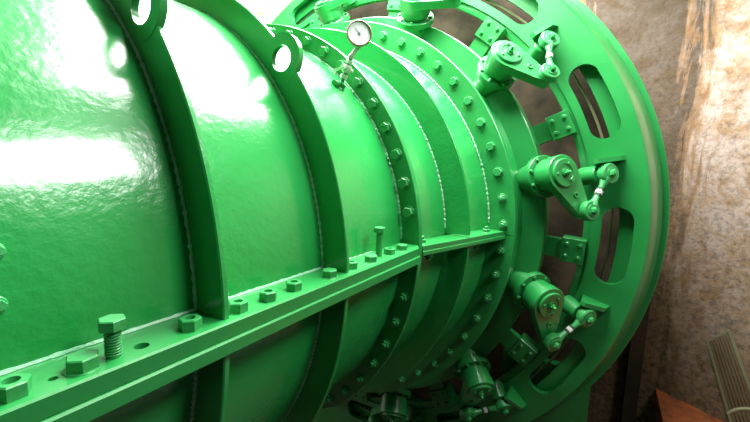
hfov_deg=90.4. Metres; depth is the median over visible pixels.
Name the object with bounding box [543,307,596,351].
connecting link
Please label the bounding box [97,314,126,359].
bolt
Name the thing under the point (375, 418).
connecting link
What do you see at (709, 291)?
wall
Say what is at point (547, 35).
bolt
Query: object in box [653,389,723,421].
floor
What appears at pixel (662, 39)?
wall
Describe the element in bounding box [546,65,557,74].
bolt
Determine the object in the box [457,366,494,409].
lever
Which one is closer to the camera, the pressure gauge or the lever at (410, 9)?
the pressure gauge
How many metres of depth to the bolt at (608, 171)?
2.08 m
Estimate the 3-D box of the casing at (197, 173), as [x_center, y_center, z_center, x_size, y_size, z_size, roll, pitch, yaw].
[-1.341,0.177,1.202,2.686,2.684,3.792,6,8,31]
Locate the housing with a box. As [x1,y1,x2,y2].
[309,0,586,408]
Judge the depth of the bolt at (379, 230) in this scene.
1.37 m
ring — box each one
[271,0,662,421]
[298,0,669,421]
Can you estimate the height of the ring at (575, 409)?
4.698 m
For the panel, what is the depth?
2.71 m
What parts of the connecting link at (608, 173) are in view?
rod, rod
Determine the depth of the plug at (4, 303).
0.55 m
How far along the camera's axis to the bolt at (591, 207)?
2.04 m
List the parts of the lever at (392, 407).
lever arm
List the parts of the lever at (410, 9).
lever arm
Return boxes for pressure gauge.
[332,20,371,90]
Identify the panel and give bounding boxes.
[706,329,749,421]
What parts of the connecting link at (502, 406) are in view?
rod, rod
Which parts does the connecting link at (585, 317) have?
rod, rod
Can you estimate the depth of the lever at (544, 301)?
2.17 m
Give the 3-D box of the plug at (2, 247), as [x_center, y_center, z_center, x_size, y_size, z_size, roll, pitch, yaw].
[-0.568,0.062,0.556,0.030,0.029,0.028,6,8,31]
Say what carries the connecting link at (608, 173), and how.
attached to the ring at (631, 146)
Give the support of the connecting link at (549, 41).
attached to the ring at (631, 146)
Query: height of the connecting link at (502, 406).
0.176 m
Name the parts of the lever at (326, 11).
lever arm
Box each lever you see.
[313,0,348,23]
[371,395,406,421]
[399,0,460,19]
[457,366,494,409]
[484,40,550,88]
[522,280,563,342]
[535,154,587,218]
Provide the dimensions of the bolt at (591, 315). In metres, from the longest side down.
0.068 x 0.068 x 0.006 m
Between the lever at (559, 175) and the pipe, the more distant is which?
the pipe
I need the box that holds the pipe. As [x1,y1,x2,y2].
[726,407,749,414]
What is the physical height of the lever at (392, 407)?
0.319 m
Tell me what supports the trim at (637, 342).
attached to the wall at (662, 39)
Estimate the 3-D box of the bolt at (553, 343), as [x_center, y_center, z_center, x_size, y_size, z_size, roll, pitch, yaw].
[1.065,0.789,2.202,0.068,0.068,0.006,9,15,-20]
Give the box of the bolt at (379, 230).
[374,226,384,255]
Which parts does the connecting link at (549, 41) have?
rod, rod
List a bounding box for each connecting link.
[368,416,390,421]
[459,399,512,421]
[538,31,559,81]
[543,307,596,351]
[579,163,618,220]
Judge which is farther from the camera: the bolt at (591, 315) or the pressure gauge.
the bolt at (591, 315)
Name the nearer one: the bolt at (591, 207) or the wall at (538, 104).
the bolt at (591, 207)
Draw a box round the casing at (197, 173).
[0,0,516,421]
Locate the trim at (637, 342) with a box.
[620,301,650,421]
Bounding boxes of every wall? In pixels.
[238,0,706,421]
[344,0,618,411]
[651,0,749,421]
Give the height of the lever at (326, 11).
0.268 m
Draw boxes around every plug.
[0,243,5,258]
[0,296,8,313]

